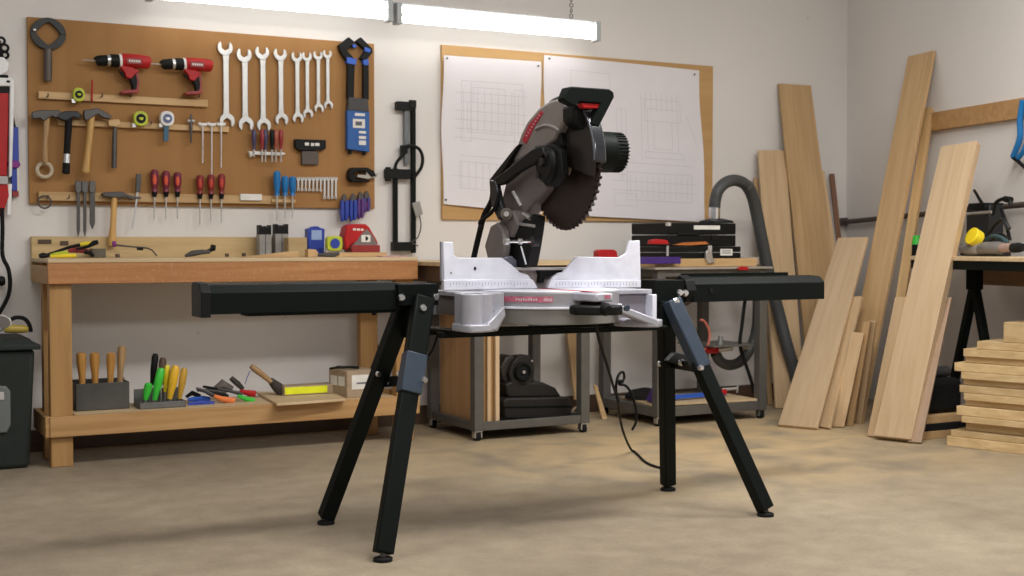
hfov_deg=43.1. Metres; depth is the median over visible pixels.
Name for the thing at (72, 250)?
pliers
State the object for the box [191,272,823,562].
stand
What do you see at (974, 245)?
grinder
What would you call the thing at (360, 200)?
pliers
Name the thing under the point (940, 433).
plank
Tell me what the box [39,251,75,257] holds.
pliers
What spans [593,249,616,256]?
case
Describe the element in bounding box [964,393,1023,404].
plank
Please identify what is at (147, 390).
screwdriver
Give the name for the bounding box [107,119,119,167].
mallet
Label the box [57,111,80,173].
hammer
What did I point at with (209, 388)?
pliers
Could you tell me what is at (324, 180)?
wrench
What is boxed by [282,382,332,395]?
spirit level
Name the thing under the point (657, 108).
drawing
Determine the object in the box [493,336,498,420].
plywood sheet
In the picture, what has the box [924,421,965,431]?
rubber mat
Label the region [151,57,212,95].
cordless drill
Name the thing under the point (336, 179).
wrench
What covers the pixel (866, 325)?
wood board
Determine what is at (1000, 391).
plank
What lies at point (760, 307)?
tool cart
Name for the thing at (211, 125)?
key
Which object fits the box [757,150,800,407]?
wood board
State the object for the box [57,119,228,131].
rail
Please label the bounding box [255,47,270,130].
wrench
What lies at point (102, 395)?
box
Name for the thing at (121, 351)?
chisel
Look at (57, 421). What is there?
workbench
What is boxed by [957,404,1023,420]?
plank
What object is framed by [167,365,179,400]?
screwdriver
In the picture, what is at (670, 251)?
tool case
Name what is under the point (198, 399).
pliers
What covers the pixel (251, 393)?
snips
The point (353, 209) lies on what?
pliers
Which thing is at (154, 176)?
screwdriver
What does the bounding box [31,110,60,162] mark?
hammer
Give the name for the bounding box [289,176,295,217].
screwdriver
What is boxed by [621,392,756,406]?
plywood board
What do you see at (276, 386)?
brush
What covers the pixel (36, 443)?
baseboard
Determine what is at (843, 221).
pipe
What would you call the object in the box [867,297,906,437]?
wood board
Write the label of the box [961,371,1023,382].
plank
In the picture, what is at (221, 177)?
screwdriver
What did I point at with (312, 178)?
wrench
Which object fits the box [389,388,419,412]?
shelf
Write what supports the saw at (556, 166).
on the stand
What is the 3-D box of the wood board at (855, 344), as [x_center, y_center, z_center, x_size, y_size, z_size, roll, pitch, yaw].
[1.802,0.489,6.904,0.188,0.503,0.120,-2,2,-39]
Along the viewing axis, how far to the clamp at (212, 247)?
6.20 m
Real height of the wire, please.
0.098 m
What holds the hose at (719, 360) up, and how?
hanging from the tool cart at (760, 307)
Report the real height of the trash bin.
0.567 m
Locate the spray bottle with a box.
[911,235,919,255]
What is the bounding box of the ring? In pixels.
[37,195,51,208]
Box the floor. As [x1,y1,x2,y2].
[0,399,1023,575]
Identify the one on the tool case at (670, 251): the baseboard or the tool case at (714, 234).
the tool case at (714, 234)
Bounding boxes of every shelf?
[33,408,49,437]
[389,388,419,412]
[677,340,753,347]
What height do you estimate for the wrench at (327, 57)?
0.300 m
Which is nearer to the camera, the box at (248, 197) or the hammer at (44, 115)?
the hammer at (44, 115)
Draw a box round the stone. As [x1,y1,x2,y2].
[89,248,105,256]
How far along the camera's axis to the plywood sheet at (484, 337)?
6.48 m
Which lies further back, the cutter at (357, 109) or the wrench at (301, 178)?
the cutter at (357, 109)
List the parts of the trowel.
blade, handle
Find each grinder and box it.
[0,315,32,332]
[959,228,1023,254]
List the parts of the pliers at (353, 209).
handle, handle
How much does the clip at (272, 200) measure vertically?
0.015 m
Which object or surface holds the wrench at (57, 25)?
hanging from the board at (139, 151)
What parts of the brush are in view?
handle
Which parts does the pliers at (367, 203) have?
handle, handle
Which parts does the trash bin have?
panel, lid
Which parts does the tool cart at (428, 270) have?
leg, rail, leg, rail, leg, leg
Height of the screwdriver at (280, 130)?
0.164 m
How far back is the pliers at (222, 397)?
6.11 m
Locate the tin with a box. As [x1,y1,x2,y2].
[305,226,324,256]
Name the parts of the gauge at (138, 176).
blade, handle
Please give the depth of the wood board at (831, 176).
8.22 m
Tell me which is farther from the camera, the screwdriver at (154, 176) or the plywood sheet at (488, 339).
the plywood sheet at (488, 339)
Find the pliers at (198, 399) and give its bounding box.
[185,391,214,404]
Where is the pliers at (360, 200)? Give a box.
[357,192,364,218]
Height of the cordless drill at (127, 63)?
0.194 m
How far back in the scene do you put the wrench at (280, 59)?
6.58 m
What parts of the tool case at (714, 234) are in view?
lid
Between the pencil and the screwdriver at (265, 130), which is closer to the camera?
the pencil
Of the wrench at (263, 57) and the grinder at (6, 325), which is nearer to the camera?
the grinder at (6, 325)
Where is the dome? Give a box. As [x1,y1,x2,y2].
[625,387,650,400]
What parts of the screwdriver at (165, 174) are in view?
handle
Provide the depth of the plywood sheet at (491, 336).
6.50 m
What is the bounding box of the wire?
[427,335,437,357]
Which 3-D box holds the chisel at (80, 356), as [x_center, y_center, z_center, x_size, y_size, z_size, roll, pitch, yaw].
[-1.947,0.418,5.862,0.044,0.254,0.043,-1,2,-28]
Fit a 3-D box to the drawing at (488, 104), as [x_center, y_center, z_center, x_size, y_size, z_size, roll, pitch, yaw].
[-0.105,-0.840,7.158,0.623,0.854,0.022,-1,2,-28]
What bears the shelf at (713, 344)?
attached to the tool cart at (760, 307)
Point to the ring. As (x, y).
(42, 195)
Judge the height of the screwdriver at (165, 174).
0.234 m
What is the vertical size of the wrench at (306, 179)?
0.074 m
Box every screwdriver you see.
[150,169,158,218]
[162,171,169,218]
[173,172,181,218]
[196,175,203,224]
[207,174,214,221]
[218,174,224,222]
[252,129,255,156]
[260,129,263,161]
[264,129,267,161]
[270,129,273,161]
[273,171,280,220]
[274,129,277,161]
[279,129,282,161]
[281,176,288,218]
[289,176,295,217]
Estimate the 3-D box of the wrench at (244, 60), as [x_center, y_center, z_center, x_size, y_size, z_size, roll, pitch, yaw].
[-1.338,-0.994,6.493,0.085,0.405,0.012,-1,2,-28]
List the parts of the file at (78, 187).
blade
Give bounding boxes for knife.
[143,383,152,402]
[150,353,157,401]
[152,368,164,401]
[159,357,165,401]
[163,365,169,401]
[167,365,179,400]
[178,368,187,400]
[318,252,339,256]
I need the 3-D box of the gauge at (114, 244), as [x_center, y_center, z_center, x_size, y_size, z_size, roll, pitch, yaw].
[-1.787,-0.186,6.152,0.210,0.074,0.035,-1,2,-25]
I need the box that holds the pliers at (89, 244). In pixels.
[48,240,98,253]
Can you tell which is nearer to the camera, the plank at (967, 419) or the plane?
the plank at (967, 419)
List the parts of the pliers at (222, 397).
handle, handle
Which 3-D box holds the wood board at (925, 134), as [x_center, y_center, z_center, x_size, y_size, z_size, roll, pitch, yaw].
[2.182,-0.152,7.144,0.065,1.769,1.014,1,2,31]
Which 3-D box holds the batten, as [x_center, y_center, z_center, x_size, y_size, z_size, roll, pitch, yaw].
[2.626,-0.934,6.798,0.039,0.104,1.428,-1,2,-16]
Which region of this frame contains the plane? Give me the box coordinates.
[346,168,377,181]
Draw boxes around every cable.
[0,208,11,314]
[595,324,659,468]
[738,301,753,393]
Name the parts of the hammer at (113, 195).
handle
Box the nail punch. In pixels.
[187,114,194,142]
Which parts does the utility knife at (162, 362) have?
handle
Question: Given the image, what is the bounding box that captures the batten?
[931,98,1023,130]
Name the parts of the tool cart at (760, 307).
leg, rail, rail, rail, panel, leg, leg, rail, rail, leg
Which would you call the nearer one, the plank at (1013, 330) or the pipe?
the plank at (1013, 330)
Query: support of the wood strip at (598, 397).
on the floor
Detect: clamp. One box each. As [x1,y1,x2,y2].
[0,36,9,77]
[7,120,20,196]
[185,244,215,256]
[384,100,423,252]
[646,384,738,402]
[1010,100,1023,168]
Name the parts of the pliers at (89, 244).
blade, handle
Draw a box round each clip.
[248,151,284,157]
[271,199,295,202]
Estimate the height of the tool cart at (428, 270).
0.888 m
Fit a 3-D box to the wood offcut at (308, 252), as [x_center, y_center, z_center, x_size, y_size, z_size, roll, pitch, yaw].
[-0.987,-0.173,6.391,0.056,0.039,0.050,-1,2,-28]
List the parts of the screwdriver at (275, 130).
handle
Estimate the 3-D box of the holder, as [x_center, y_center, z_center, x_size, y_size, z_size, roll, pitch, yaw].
[-1.038,-0.698,6.657,0.164,0.128,0.035,-1,2,-28]
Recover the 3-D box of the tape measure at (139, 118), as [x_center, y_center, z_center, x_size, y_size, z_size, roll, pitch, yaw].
[-1.785,-0.809,6.220,0.072,0.078,0.047,-1,2,-28]
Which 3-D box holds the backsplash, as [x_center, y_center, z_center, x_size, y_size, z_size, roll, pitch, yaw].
[-1.695,-0.145,6.345,1.249,0.210,0.042,-1,2,-28]
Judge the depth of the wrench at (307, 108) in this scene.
6.64 m
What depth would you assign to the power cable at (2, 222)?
5.95 m
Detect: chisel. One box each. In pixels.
[76,352,85,383]
[90,352,99,382]
[106,352,114,382]
[117,346,125,381]
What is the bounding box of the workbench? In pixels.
[30,236,419,467]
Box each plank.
[923,429,952,439]
[926,411,961,423]
[947,435,1023,453]
[951,427,1023,443]
[954,361,1023,375]
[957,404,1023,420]
[960,384,1023,397]
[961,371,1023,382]
[962,416,1023,427]
[964,347,1023,359]
[964,379,1023,388]
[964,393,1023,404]
[965,400,1023,410]
[966,356,1023,365]
[966,423,1023,435]
[977,339,1023,351]
[1003,321,1023,342]
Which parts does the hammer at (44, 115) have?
handle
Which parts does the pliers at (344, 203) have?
handle, handle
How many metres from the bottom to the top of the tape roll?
0.083 m
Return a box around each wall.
[0,0,847,429]
[846,0,1023,404]
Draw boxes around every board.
[26,17,374,208]
[441,45,712,221]
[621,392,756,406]
[753,178,772,404]
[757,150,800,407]
[778,84,832,341]
[778,237,868,429]
[819,296,862,428]
[822,171,834,251]
[829,174,840,242]
[832,332,863,426]
[846,51,935,422]
[846,322,870,425]
[856,320,876,423]
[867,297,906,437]
[874,141,980,441]
[896,108,933,296]
[908,297,951,443]
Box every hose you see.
[699,174,797,382]
[710,301,754,369]
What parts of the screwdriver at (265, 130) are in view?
handle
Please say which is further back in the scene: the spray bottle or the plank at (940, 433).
the spray bottle
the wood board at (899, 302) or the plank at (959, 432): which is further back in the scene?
the wood board at (899, 302)
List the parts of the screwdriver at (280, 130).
handle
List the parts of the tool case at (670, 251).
lid, chisel strip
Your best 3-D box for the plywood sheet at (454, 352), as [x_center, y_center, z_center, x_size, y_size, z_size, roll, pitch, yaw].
[-0.266,0.353,6.667,0.016,0.680,0.455,-1,2,-28]
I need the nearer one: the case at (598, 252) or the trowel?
the trowel
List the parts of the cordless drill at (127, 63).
plate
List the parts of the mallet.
handle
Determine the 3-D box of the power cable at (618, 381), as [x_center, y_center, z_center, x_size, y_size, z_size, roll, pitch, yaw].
[0.505,0.439,5.200,0.210,0.716,1.733,0,2,10]
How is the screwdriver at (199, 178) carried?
in the rail at (55, 196)
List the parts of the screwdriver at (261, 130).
handle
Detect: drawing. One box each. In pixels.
[441,55,541,213]
[544,55,704,221]
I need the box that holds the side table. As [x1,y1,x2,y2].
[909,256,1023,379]
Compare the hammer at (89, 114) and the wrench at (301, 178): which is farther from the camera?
the wrench at (301, 178)
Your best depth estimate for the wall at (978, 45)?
7.41 m
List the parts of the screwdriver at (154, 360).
handle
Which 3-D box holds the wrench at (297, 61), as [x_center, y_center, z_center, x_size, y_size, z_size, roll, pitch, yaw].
[-1.097,-1.024,6.621,0.064,0.358,0.012,-1,2,-28]
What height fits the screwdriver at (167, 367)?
0.181 m
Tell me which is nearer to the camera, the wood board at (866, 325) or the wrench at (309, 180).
the wrench at (309, 180)
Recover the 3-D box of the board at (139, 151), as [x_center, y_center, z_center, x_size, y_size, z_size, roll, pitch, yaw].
[-1.493,-0.840,6.443,1.728,0.868,0.021,-1,2,-28]
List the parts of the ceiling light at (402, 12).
hanging chain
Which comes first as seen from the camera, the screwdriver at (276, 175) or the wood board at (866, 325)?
the screwdriver at (276, 175)
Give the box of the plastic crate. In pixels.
[741,257,758,263]
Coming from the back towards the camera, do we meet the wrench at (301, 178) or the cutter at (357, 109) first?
the cutter at (357, 109)
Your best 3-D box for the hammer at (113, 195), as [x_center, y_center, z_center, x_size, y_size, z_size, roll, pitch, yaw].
[-1.885,-0.330,6.187,0.141,0.260,0.038,-1,2,-28]
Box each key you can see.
[198,122,206,162]
[207,122,215,173]
[216,122,225,167]
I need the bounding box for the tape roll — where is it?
[35,161,53,178]
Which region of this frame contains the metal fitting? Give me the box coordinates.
[704,250,714,262]
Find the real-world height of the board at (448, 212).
0.946 m
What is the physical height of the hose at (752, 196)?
1.325 m
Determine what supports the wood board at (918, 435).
on the floor
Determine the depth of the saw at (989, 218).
6.72 m
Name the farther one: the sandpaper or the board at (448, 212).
the board at (448, 212)
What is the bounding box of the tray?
[134,387,185,408]
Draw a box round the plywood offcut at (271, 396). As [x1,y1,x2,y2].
[256,391,345,405]
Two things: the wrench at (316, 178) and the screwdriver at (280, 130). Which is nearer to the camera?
the screwdriver at (280, 130)
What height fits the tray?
0.079 m
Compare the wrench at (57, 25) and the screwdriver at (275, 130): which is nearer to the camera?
the wrench at (57, 25)
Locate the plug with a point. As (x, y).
(741, 267)
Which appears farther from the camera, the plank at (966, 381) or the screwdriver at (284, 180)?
the screwdriver at (284, 180)
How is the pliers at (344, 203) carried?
hanging from the board at (139, 151)
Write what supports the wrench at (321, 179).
hanging from the board at (139, 151)
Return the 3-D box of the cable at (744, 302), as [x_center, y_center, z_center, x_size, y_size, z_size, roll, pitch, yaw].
[1.330,0.333,7.335,0.122,0.535,0.020,-1,2,-28]
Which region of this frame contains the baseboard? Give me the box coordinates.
[30,383,773,451]
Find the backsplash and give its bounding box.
[30,236,271,266]
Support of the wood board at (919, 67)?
on the floor
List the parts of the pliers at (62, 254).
handle, handle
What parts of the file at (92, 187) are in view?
blade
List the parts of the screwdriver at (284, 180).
handle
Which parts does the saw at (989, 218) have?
lever, lever, knob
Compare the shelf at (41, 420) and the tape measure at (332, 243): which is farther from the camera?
the tape measure at (332, 243)
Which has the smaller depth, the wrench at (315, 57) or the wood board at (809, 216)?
the wrench at (315, 57)
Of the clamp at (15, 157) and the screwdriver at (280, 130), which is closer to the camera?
the clamp at (15, 157)
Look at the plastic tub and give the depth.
6.95 m
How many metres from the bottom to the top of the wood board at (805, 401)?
1.014 m
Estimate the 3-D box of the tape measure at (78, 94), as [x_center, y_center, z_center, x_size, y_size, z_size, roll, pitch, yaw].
[-2.037,-0.904,6.083,0.058,0.071,0.046,-1,2,-28]
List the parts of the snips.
blade, handle, handle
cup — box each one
[256,225,270,254]
[272,224,287,252]
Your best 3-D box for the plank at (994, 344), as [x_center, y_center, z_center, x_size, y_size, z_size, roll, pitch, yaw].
[2.514,0.276,6.054,0.239,0.037,0.600,-2,3,-45]
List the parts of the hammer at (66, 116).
handle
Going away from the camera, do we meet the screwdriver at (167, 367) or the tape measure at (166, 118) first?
the screwdriver at (167, 367)
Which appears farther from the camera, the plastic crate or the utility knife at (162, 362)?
the plastic crate
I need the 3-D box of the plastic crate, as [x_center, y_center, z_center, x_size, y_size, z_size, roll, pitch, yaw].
[1.315,-0.159,7.503,0.129,0.043,0.200,-1,2,-28]
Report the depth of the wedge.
6.32 m
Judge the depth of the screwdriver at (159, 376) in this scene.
5.95 m
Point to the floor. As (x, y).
(556, 500)
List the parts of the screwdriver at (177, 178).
handle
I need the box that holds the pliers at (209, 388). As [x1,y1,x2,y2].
[197,385,231,393]
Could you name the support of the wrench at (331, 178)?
hanging from the board at (139, 151)
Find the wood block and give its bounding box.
[284,237,306,256]
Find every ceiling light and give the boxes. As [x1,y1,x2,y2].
[145,0,392,22]
[393,0,600,42]
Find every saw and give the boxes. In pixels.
[433,87,661,332]
[960,189,1013,255]
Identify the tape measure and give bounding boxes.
[71,88,84,102]
[132,111,147,126]
[159,111,173,140]
[325,236,341,251]
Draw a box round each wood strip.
[566,333,575,399]
[593,385,606,418]
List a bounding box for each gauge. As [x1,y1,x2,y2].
[112,241,157,255]
[132,174,140,228]
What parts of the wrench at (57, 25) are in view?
handle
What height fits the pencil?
0.106 m
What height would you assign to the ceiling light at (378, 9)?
0.841 m
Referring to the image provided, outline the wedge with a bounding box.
[245,251,298,256]
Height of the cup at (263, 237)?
0.159 m
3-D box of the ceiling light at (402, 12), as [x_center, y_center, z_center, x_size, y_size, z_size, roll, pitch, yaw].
[-0.066,-1.794,6.992,1.238,0.841,0.085,-1,2,-28]
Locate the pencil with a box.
[91,80,92,101]
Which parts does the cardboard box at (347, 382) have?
cable coil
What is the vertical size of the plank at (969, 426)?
0.041 m
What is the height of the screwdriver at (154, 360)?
0.236 m
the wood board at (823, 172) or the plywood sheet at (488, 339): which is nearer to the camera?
the plywood sheet at (488, 339)
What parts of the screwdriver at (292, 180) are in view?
handle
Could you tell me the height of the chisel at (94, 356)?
0.252 m
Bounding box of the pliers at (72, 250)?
[68,247,94,256]
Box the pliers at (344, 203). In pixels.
[339,194,348,221]
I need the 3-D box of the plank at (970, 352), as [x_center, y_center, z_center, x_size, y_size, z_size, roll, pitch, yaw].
[2.476,0.313,6.102,0.272,0.037,0.604,-2,3,-45]
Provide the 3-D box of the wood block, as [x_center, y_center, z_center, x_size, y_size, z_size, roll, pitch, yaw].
[-1.088,-0.204,6.495,0.096,0.097,0.090,-1,2,-28]
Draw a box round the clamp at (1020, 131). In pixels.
[1010,100,1023,168]
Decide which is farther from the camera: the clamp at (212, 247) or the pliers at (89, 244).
the clamp at (212, 247)
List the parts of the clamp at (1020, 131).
handle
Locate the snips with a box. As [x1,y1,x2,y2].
[218,388,255,401]
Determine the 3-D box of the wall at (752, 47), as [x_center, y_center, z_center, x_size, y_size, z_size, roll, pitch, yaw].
[-1.725,-0.793,6.402,9.010,3.100,0.120,-1,2,-28]
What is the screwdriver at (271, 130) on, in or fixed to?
in the clip at (250, 153)
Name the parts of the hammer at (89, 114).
handle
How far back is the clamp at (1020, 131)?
6.67 m
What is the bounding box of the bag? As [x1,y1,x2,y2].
[928,366,960,412]
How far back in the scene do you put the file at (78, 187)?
6.10 m
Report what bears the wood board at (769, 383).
on the floor
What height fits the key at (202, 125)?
0.201 m
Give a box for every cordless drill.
[82,54,150,94]
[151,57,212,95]
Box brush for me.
[245,364,282,394]
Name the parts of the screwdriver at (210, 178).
handle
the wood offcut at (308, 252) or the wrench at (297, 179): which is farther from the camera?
the wrench at (297, 179)
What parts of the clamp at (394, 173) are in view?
rail, handle, rail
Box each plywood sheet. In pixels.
[440,289,469,419]
[484,337,485,421]
[485,337,490,420]
[491,336,492,420]
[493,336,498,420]
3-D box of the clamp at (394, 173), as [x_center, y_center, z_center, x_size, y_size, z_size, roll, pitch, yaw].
[-0.575,-0.594,6.917,0.219,0.815,0.051,-1,2,-28]
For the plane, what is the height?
0.078 m
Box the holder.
[294,139,325,164]
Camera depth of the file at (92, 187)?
6.13 m
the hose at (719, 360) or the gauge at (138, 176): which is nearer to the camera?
the gauge at (138, 176)
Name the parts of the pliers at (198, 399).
handle, handle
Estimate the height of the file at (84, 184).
0.259 m
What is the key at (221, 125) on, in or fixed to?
hanging from the rail at (151, 125)
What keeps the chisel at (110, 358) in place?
in the box at (102, 395)
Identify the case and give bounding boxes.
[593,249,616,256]
[632,222,735,245]
[640,242,740,257]
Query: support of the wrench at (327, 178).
hanging from the board at (139, 151)
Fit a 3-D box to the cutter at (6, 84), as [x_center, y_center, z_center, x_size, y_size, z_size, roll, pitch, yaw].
[-2.364,-0.648,5.945,0.156,0.635,0.062,-1,2,-28]
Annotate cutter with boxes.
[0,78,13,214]
[337,37,372,154]
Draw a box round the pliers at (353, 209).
[349,194,357,220]
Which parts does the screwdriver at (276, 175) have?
handle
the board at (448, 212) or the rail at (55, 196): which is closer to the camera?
the rail at (55, 196)
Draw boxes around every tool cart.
[413,259,589,440]
[599,266,772,425]
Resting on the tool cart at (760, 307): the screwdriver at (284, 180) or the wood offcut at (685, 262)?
the wood offcut at (685, 262)
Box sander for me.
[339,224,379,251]
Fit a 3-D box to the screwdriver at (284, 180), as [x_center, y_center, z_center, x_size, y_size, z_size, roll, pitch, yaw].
[-1.150,-0.459,6.570,0.038,0.218,0.036,-1,2,-28]
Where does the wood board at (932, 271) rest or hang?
on the floor
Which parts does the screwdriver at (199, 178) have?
handle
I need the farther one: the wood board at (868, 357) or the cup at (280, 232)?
the wood board at (868, 357)
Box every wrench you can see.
[30,17,65,81]
[217,42,234,126]
[236,49,253,130]
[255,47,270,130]
[273,49,287,124]
[291,52,303,122]
[296,177,299,190]
[300,177,303,190]
[302,52,312,117]
[304,177,307,190]
[308,177,310,190]
[311,177,314,191]
[313,51,323,111]
[315,177,318,191]
[319,177,322,191]
[322,50,332,108]
[323,177,325,198]
[326,177,329,198]
[330,177,333,198]
[334,177,337,198]
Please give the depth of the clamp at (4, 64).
5.94 m
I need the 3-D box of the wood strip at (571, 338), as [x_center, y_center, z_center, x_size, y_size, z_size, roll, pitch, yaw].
[0.355,0.438,7.407,0.083,0.398,0.060,-1,2,-28]
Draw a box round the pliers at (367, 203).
[363,191,370,211]
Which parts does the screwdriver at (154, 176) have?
handle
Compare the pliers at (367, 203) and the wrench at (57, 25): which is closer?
the wrench at (57, 25)
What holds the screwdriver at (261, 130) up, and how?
in the clip at (250, 153)
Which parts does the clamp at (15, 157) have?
knob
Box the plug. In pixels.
[737,266,748,269]
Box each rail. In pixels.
[38,91,207,106]
[38,192,289,203]
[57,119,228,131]
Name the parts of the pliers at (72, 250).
handle, handle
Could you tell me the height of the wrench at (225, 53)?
0.420 m
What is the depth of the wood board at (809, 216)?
8.08 m
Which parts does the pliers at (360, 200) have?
handle, handle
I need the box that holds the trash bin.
[0,333,40,468]
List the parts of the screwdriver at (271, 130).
handle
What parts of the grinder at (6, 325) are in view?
cord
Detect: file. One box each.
[75,181,81,235]
[81,181,87,235]
[89,181,95,228]
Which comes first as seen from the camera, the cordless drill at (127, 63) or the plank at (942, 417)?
the cordless drill at (127, 63)
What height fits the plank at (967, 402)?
0.027 m
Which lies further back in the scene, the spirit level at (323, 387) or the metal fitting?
the metal fitting
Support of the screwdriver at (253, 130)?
in the clip at (250, 153)
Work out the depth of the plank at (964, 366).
6.13 m
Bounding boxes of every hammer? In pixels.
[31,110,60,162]
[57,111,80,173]
[81,108,111,173]
[101,192,132,245]
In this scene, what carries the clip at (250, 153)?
attached to the board at (139, 151)
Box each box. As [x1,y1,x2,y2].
[72,377,128,410]
[239,194,261,200]
[329,366,370,397]
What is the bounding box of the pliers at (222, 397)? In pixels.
[196,387,234,402]
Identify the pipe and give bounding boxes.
[839,202,1023,225]
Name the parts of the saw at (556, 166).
panel, bevel plate, link plate, link arm, tension rod, depth rod, saw arm, rod knob, rail, table plate, kerf plate, blade, handle, handle, miter arm, lock lever, motor, panel, panel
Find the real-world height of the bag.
0.226 m
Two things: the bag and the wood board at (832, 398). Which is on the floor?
the wood board at (832, 398)
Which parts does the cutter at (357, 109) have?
arm, arm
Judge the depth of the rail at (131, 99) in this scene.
6.22 m
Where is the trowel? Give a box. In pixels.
[214,376,243,389]
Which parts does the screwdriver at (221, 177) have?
handle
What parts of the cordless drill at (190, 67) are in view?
plate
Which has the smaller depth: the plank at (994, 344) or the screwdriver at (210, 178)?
the plank at (994, 344)
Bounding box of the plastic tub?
[647,239,668,243]
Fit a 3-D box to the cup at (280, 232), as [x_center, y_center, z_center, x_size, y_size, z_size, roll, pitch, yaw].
[-1.165,-0.239,6.515,0.067,0.164,0.061,-1,2,-28]
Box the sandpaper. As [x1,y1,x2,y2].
[377,255,406,256]
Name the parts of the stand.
leg, leg, beam plate, beam plate, leg, leg, stop plate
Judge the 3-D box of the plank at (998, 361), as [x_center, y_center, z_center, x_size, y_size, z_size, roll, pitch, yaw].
[2.477,0.347,6.105,0.231,0.029,0.603,-2,3,-45]
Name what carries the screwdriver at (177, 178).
in the rail at (55, 196)
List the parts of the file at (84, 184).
blade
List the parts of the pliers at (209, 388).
handle, handle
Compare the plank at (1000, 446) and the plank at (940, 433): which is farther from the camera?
the plank at (940, 433)
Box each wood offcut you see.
[305,249,317,256]
[324,252,386,256]
[640,258,756,266]
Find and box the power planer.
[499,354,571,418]

